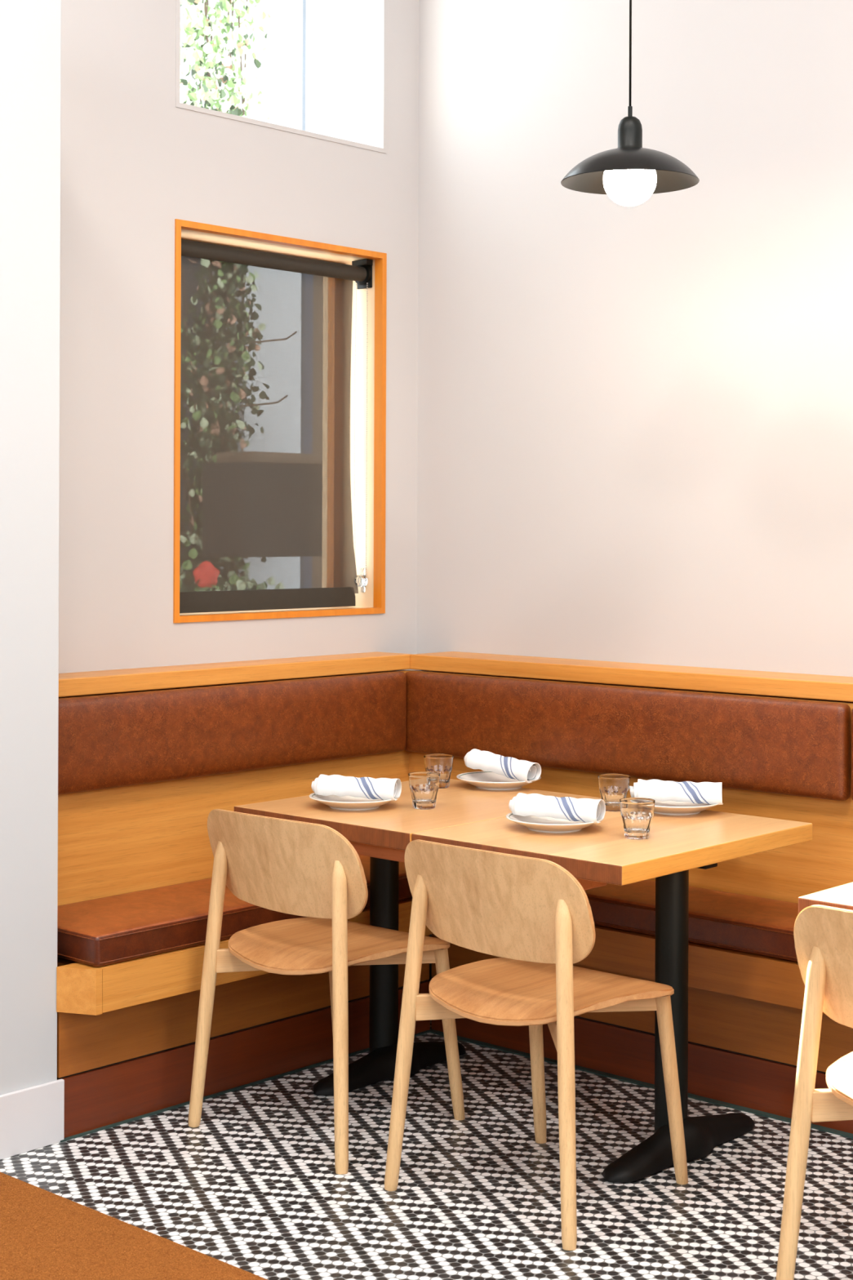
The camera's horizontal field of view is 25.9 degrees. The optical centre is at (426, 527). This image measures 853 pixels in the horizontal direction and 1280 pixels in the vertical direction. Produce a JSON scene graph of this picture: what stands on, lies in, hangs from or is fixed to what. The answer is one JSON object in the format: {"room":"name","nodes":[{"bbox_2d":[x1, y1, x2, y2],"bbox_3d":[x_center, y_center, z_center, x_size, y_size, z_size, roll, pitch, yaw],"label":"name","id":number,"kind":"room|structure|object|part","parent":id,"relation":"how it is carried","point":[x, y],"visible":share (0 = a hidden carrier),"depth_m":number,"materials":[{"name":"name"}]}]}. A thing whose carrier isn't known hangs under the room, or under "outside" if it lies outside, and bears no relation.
{"room":"restaurant dining room","nodes":[
{"label":"restaurant dining room","id":0,"kind":"room"},
{"bbox_2d":[0,0,61,1095],"bbox_3d":[-1.377,0.087,4.115,0.420,2.715,1.060,0,0,42],"label":"wall pier","id":1,"kind":"object","parent":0,"point":[30,30],"visible":0.88,"depth_m":4.30,"materials":[{"name":"white paint"}]},
{"bbox_2d":[0,1079,64,1159],"bbox_3d":[-1.218,1.373,3.974,0.012,0.145,1.072,0,0,42],"label":"baseboard","id":2,"kind":"object","parent":1,"relation":"attached to","point":[31,1118],"visible":1,"depth_m":4.30,"materials":[{"name":"white paint"}]},
{"bbox_2d":[58,0,419,673],"bbox_3d":[-2.443,-0.760,3.438,0.260,4.400,7.420,0,0,42],"label":"wall","id":3,"kind":"structure","parent":0,"point":[134,162],"depth_m":5.12,"materials":[{"name":"white paint"}]},
{"bbox_2d":[173,218,386,622],"bbox_3d":[-0.512,-0.297,5.572,0.266,1.127,0.855,0,0,42],"label":"window","id":4,"kind":"structure","parent":3,"relation":"in","point":[372,601],"depth_m":5.79,"materials":[{"name":"orange wood"}]},
{"bbox_2d":[179,239,373,613],"bbox_3d":[-0.472,-0.297,5.537,0.072,1.087,0.818,0,0,42],"label":"roller shade","id":5,"kind":"object","parent":4,"relation":"attached to","point":[266,522],"visible":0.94,"depth_m":5.55,"materials":[{"name":"fabric"}]},
{"bbox_3d":[-0.208,-0.292,5.830,0.052,0.954,0.010,0,0,42],"label":"bead chain","id":6,"kind":"part","parent":5,"relation":"part of","materials":[{"name":"plastic"}]},
{"bbox_2d":[175,0,386,153],"bbox_3d":[-0.508,-1.673,5.573,0.263,0.999,0.855,0,0,42],"label":"window","id":7,"kind":"structure","parent":3,"relation":"in","point":[355,55],"depth_m":5.86,"materials":[{"name":"white"}]},
{"bbox_2d":[0,1020,852,1279],"bbox_3d":[0.254,1.511,1.026,7.590,0.120,7.470,0,0,42],"label":"floor","id":8,"kind":"structure","parent":0,"point":[256,1188],"depth_m":4.07,"materials":[{"name":"tile"}]},
{"bbox_2d":[0,1172,267,1279],"bbox_3d":[-0.645,1.439,2.828,2.340,0.016,1.540,0,0,42],"label":"door mat","id":9,"kind":"object","parent":8,"relation":"on","point":[45,1235],"visible":1,"depth_m":3.69,"materials":[{"name":"brown carpet"}]},
{"bbox_2d":[60,1027,434,1142],"bbox_3d":[-0.424,1.446,4.859,0.024,0.004,1.330,0,0,42],"label":"trim","id":10,"kind":"structure","parent":8,"relation":"on","point":[123,1122],"depth_m":4.72,"materials":[{"name":"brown wood"}]},
{"bbox_2d":[187,808,465,1174],"bbox_3d":[-0.224,1.062,4.497,0.522,0.779,0.502,0,0,41],"label":"dining chair","id":11,"kind":"object","parent":8,"relation":"on","point":[312,870],"visible":0.99,"depth_m":4.37,"materials":[{"name":"brown wood"}]},
{"bbox_3d":[-0.529,1.102,4.483,0.094,0.694,0.035,0,0,2],"label":"leg","id":12,"kind":"part","parent":11,"relation":"part of","materials":[{"name":"brown wood"}]},
{"bbox_3d":[-0.350,0.791,4.349,0.500,0.239,0.112,0,0,41],"label":"backrest","id":13,"kind":"part","parent":11,"relation":"part of","materials":[{"name":"brown wood"}]},
{"bbox_3d":[-0.232,1.049,4.502,0.555,0.056,0.020,0,0,-4],"label":"seat rail","id":14,"kind":"part","parent":11,"relation":"part of","materials":[{"name":"brown wood"}]},
{"bbox_3d":[-0.231,1.231,4.778,0.034,0.440,0.088,0,0,25],"label":"leg","id":15,"kind":"part","parent":11,"relation":"part of","materials":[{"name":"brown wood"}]},
{"bbox_3d":[-0.225,1.014,4.495,0.456,0.054,0.441,0,0,41],"label":"seat","id":16,"kind":"part","parent":11,"relation":"part of","materials":[{"name":"brown wood"}]},
{"bbox_3d":[-0.195,1.103,4.193,0.035,0.694,0.094,0,0,-10],"label":"leg","id":17,"kind":"part","parent":11,"relation":"part of","materials":[{"name":"brown wood"}]},
{"bbox_3d":[0.055,1.232,4.530,0.088,0.440,0.034,0,0,-33],"label":"leg","id":18,"kind":"part","parent":11,"relation":"part of","materials":[{"name":"brown wood"}]},
{"bbox_2d":[56,651,852,1137],"bbox_3d":[1.316,0.924,3.541,5.190,1.062,1.715,0,0,42],"label":"bench","id":19,"kind":"object","parent":8,"relation":"on","point":[145,755],"visible":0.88,"depth_m":4.87,"materials":[{"name":"orange wood"}]},
{"bbox_2d":[57,877,211,966],"bbox_3d":[-0.650,0.993,4.519,0.592,0.083,0.845,0,0,42],"label":"seat cushion","id":20,"kind":"object","parent":19,"relation":"on","point":[112,929],"depth_m":4.52,"materials":[{"name":"brown leather"}]},
{"bbox_2d":[57,671,406,795],"bbox_3d":[-0.555,0.555,5.079,0.055,0.242,1.461,0,0,42],"label":"cushion","id":21,"kind":"object","parent":19,"relation":"on","point":[114,743],"depth_m":5.05,"materials":[{"name":"brown leather"}]},
{"bbox_3d":[-0.615,0.761,5.166,0.145,0.652,1.515,0,0,42],"label":"panel","id":22,"kind":"part","parent":19,"relation":"part of","materials":[{"name":"orange wood"}]},
{"bbox_3d":[-0.372,1.089,4.799,0.030,0.104,1.192,0,0,42],"label":"seat rail","id":23,"kind":"part","parent":19,"relation":"part of","materials":[{"name":"orange wood"}]},
{"bbox_2d":[220,885,309,940],"bbox_3d":[-0.502,0.993,4.596,0.476,0.083,0.438,0,0,42],"label":"seat cushion","id":24,"kind":"object","parent":19,"relation":"on","point":[238,914],"depth_m":4.70,"materials":[{"name":"brown leather"}]},
{"bbox_2d":[584,880,655,935],"bbox_3d":[0.549,0.997,4.701,0.457,0.083,0.550,0,0,42],"label":"seat cushion","id":25,"kind":"object","parent":19,"relation":"on","point":[631,907],"depth_m":4.80,"materials":[{"name":"brown leather"}]},
{"bbox_2d":[404,671,851,800],"bbox_3d":[0.494,0.562,5.143,1.510,0.244,0.060,0,0,42],"label":"cushion","id":26,"kind":"object","parent":19,"relation":"on","point":[781,748],"depth_m":5.03,"materials":[{"name":"brown leather"}]},
{"bbox_3d":[1.752,1.101,3.663,4.705,0.103,0.030,0,0,42],"label":"seat rail","id":27,"kind":"part","parent":19,"relation":"part of","materials":[{"name":"brown wood"}]},
{"bbox_3d":[1.882,0.772,4.058,5.045,0.652,0.190,0,0,42],"label":"panel","id":28,"kind":"part","parent":19,"relation":"part of","materials":[{"name":"orange wood"}]},
{"bbox_2d":[688,886,798,961],"bbox_3d":[0.762,0.998,4.514,0.653,0.083,0.558,0,0,42],"label":"seat cushion","id":29,"kind":"object","parent":19,"relation":"on","point":[760,926],"depth_m":4.59,"materials":[{"name":"brown leather"}]},
{"bbox_2d":[851,708,852,799],"bbox_3d":[1.643,0.567,4.104,1.562,0.244,0.060,0,0,42],"label":"cushion","id":30,"kind":"object","parent":19,"relation":"on","point":[851,708],"depth_m":4.61,"materials":[{"name":"brown leather"}]},
{"bbox_2d":[234,778,813,1182],"bbox_3d":[0.223,1.086,4.657,1.232,0.730,0.792,0,0,42],"label":"dining table","id":31,"kind":"object","parent":8,"relation":"on","point":[464,815],"visible":0.73,"depth_m":4.39,"materials":[{"name":"brown wood"}]},
{"bbox_2d":[308,792,399,810],"bbox_3d":[-0.185,0.704,4.772,0.235,0.029,0.235,0,0,42],"label":"plate","id":32,"kind":"object","parent":31,"relation":"on","point":[344,802],"visible":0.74,"depth_m":4.71,"materials":[{"name":"white ceramic"}]},
{"bbox_2d":[311,773,401,800],"bbox_3d":[-0.184,0.667,4.769,0.240,0.057,0.078,0,0,18],"label":"rolled napkin","id":33,"kind":"object","parent":32,"relation":"on","point":[383,788],"visible":1,"depth_m":4.75,"materials":[{"name":"fabric"}]},
{"bbox_2d":[408,771,439,809],"bbox_3d":[-0.006,0.676,4.754,0.082,0.088,0.082,0,0,42],"label":"tumbler","id":34,"kind":"object","parent":31,"relation":"on","point":[424,786],"visible":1,"depth_m":4.73,"materials":[{"name":"clear glass"}]},
{"bbox_2d":[423,753,453,788],"bbox_3d":[0.034,0.676,5.133,0.082,0.088,0.082,0,0,2],"label":"tumbler","id":35,"kind":"object","parent":31,"relation":"on","point":[442,764],"visible":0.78,"depth_m":5.10,"materials":[{"name":"clear glass"}]},
{"bbox_2d":[456,771,541,790],"bbox_3d":[0.201,0.706,5.147,0.235,0.029,0.235,0,0,42],"label":"plate","id":36,"kind":"object","parent":31,"relation":"on","point":[490,780],"visible":0.86,"depth_m":5.12,"materials":[{"name":"white ceramic"}]},
{"bbox_2d":[463,748,541,782],"bbox_3d":[0.204,0.660,5.145,0.237,0.076,0.075,0,0,37],"label":"rolled napkin","id":37,"kind":"object","parent":36,"relation":"on","point":[510,767],"visible":1,"depth_m":5.11,"materials":[{"name":"fabric"}]},
{"bbox_2d":[506,812,603,832],"bbox_3d":[0.307,0.707,4.437,0.235,0.029,0.235,0,0,42],"label":"plate","id":38,"kind":"object","parent":31,"relation":"on","point":[546,824],"visible":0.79,"depth_m":4.38,"materials":[{"name":"white ceramic"}]},
{"bbox_2d":[508,792,605,823],"bbox_3d":[0.309,0.669,4.435,0.240,0.057,0.078,0,0,26],"label":"rolled napkin","id":39,"kind":"object","parent":38,"relation":"on","point":[569,808],"visible":1,"depth_m":4.41,"materials":[{"name":"fabric"}]},
{"bbox_2d":[597,773,630,811],"bbox_3d":[0.479,0.678,4.731,0.082,0.088,0.082,0,0,-38],"label":"tumbler","id":40,"kind":"object","parent":31,"relation":"on","point":[613,788],"visible":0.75,"depth_m":4.70,"materials":[{"name":"clear glass"}]},
{"bbox_2d":[619,797,655,839],"bbox_3d":[0.490,0.678,4.308,0.082,0.088,0.082,0,0,12],"label":"tumbler","id":41,"kind":"object","parent":31,"relation":"on","point":[637,813],"visible":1,"depth_m":4.28,"materials":[{"name":"clear glass"}]},
{"bbox_2d":[631,796,719,815],"bbox_3d":[0.633,0.708,4.716,0.235,0.029,0.235,0,0,42],"label":"plate","id":42,"kind":"object","parent":31,"relation":"on","point":[665,807],"visible":0.48,"depth_m":4.65,"materials":[{"name":"white ceramic"}]},
{"bbox_2d":[629,778,723,804],"bbox_3d":[0.635,0.671,4.711,0.240,0.057,0.078,0,0,12],"label":"rolled napkin","id":43,"kind":"object","parent":42,"relation":"on","point":[708,793],"visible":0.97,"depth_m":4.68,"materials":[{"name":"fabric"}]},
{"bbox_3d":[0.574,0.774,4.330,0.220,0.017,0.480,0,0,42],"label":"mounting plate","id":44,"kind":"part","parent":31,"relation":"part of","materials":[{"name":"black metal"}]},
{"bbox_2d":[384,840,688,1250],"bbox_3d":[0.261,1.063,4.065,0.522,0.779,0.502,0,0,42],"label":"dining chair","id":45,"kind":"object","parent":8,"relation":"on","point":[531,913],"visible":1,"depth_m":3.96,"materials":[{"name":"brown wood"}]},
{"bbox_3d":[-0.044,1.104,4.058,0.094,0.694,0.035,0,0,3],"label":"leg","id":46,"kind":"part","parent":45,"relation":"part of","materials":[{"name":"brown wood"}]},
{"bbox_3d":[0.131,0.793,3.921,0.500,0.239,0.112,0,0,42],"label":"backrest","id":47,"kind":"part","parent":45,"relation":"part of","materials":[{"name":"brown wood"}]},
{"bbox_3d":[0.253,1.051,4.071,0.555,0.056,0.020,0,0,-3],"label":"seat rail","id":48,"kind":"part","parent":45,"relation":"part of","materials":[{"name":"brown wood"}]},
{"bbox_3d":[0.259,1.233,4.347,0.034,0.440,0.088,0,0,26],"label":"leg","id":49,"kind":"part","parent":45,"relation":"part of","materials":[{"name":"brown wood"}]},
{"bbox_3d":[0.260,1.016,4.064,0.456,0.054,0.441,0,0,42],"label":"seat","id":50,"kind":"part","parent":45,"relation":"part of","materials":[{"name":"brown wood"}]},
{"bbox_3d":[0.267,1.053,4.058,0.020,0.056,0.555,0,0,-3],"label":"seat rail","id":51,"kind":"part","parent":45,"relation":"part of","materials":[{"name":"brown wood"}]},
{"bbox_3d":[0.284,1.105,3.761,0.035,0.694,0.094,0,0,-9],"label":"leg","id":52,"kind":"part","parent":45,"relation":"part of","materials":[{"name":"brown wood"}]},
{"bbox_3d":[0.541,1.234,4.093,0.088,0.440,0.034,0,0,-32],"label":"leg","id":53,"kind":"part","parent":45,"relation":"part of","materials":[{"name":"brown wood"}]},
{"bbox_2d":[429,1030,852,1138],"bbox_3d":[1.895,1.456,3.636,5.056,0.004,0.035,0,0,42],"label":"trim","id":54,"kind":"structure","parent":8,"relation":"on","point":[435,1032],"depth_m":4.82,"materials":[{"name":"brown wood"}]},
{"bbox_2d":[776,905,852,1279],"bbox_3d":[0.985,1.066,3.384,0.522,0.779,0.502,0,0,42],"label":"dining chair","id":55,"kind":"object","parent":8,"relation":"on","point":[823,935],"visible":1,"depth_m":3.36,"materials":[{"name":"brown wood"}]},
{"bbox_3d":[0.680,1.107,3.377,0.094,0.694,0.035,0,0,3],"label":"leg","id":56,"kind":"part","parent":55,"relation":"part of","materials":[{"name":"brown wood"}]},
{"bbox_3d":[0.855,0.796,3.239,0.500,0.239,0.112,0,0,42],"label":"backrest","id":57,"kind":"part","parent":55,"relation":"part of","materials":[{"name":"brown wood"}]},
{"bbox_3d":[0.977,1.054,3.390,0.555,0.056,0.020,0,0,-3],"label":"seat rail","id":58,"kind":"part","parent":55,"relation":"part of","materials":[{"name":"brown wood"}]},
{"bbox_3d":[0.984,1.019,3.382,0.456,0.054,0.441,0,0,42],"label":"seat","id":59,"kind":"part","parent":55,"relation":"part of","materials":[{"name":"beige wood"}]},
{"bbox_2d":[798,882,852,914],"bbox_3d":[1.443,1.091,3.503,1.230,0.730,0.780,0,0,42],"label":"dining table","id":60,"kind":"object","parent":8,"relation":"on","point":[840,896],"visible":0.55,"depth_m":3.62,"materials":[{"name":"white wood"}]},
{"bbox_2d":[416,0,852,981],"bbox_3d":[2.761,-0.739,3.566,7.290,4.400,0.250,0,0,42],"label":"wall","id":61,"kind":"structure","parent":0,"point":[635,423],"depth_m":5.33,"materials":[{"name":"white paint"}]},
{"bbox_3d":[0.272,-3.024,1.026,7.590,0.150,7.470,0,0,42],"label":"ceiling","id":62,"kind":"structure","parent":0,"visible":0},
{"bbox_2d":[560,0,699,206],"bbox_3d":[0.487,-1.856,4.396,0.327,2.185,0.327,0,0,42],"label":"pendant lamp","id":63,"kind":"object","parent":62,"relation":"hanging from","point":[629,173],"visible":1,"depth_m":4.36,"materials":[{"name":"black metal"}]},
{"bbox_2d":[617,115,642,148],"bbox_3d":[0.483,-0.935,4.396,0.065,0.082,0.065,0,0,42],"label":"socket","id":64,"kind":"object","parent":63,"relation":"attached to","point":[629,129],"depth_m":4.37,"materials":[{"name":"black metal"}]},
{"bbox_3d":[0.483,-0.858,4.396,0.327,0.080,0.327,0,0,42],"label":"lamp shade","id":65,"kind":"part","parent":63,"relation":"part of","materials":[{"name":"black metal"}]},
{"bbox_3d":[0.483,-0.827,4.396,0.127,0.127,0.127,0,0,42],"label":"bulb","id":66,"kind":"part","parent":63,"relation":"part of","materials":[{"name":"white glass"}]},
{"bbox_3d":[0.487,-1.973,4.396,0.006,1.950,0.005,0,0,42],"label":"cord","id":67,"kind":"part","parent":63,"relation":"part of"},
{"label":"outside","id":68,"kind":"structure","parent":0,"visible":0},
{"bbox_3d":[-1.416,1.529,8.351,4.710,0.130,9.500,0,0,42],"label":"ground","id":69,"kind":"structure","parent":68,"visible":0},
{"bbox_2d":[179,0,324,134],"bbox_3d":[-0.611,-0.667,8.642,0.200,4.270,6.000,0,0,42],"label":"wall","id":70,"kind":"structure","parent":69,"relation":"on","point":[315,9],"depth_m":8.59,"materials":[{"name":"white paint"}]},
{"bbox_2d":[208,0,306,130],"bbox_3d":[-0.726,-0.583,8.173,0.240,4.100,0.430,0,0,42],"label":"pilaster","id":71,"kind":"object","parent":69,"relation":"on","point":[282,74],"visible":0.02,"depth_m":8.09,"materials":[{"name":"white paint"}]},
{"bbox_2d":[179,0,271,119],"bbox_3d":[-0.849,-0.602,7.492,0.491,3.898,0.826,0,0,39],"label":"climbing ivy","id":72,"kind":"object","parent":71,"relation":"attached to","point":[214,50],"visible":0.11,"depth_m":7.66,"materials":[{"name":"green plant"}]},
{"bbox_3d":[-0.829,-0.528,7.634,0.237,3.752,0.594,0,0,42],"label":"stem","id":73,"kind":"part","parent":72,"relation":"part of","materials":[{"name":"green plant"}]},
{"bbox_3d":[-0.619,-0.557,8.305,0.160,4.050,0.026,0,0,42],"label":"moulding","id":74,"kind":"part","parent":71,"relation":"part of","materials":[{"name":"white paint"}]},
{"bbox_3d":[-0.602,-0.557,8.332,0.130,4.050,0.026,0,0,42],"label":"moulding","id":75,"kind":"part","parent":71,"relation":"part of","materials":[{"name":"white paint"}]}
]}

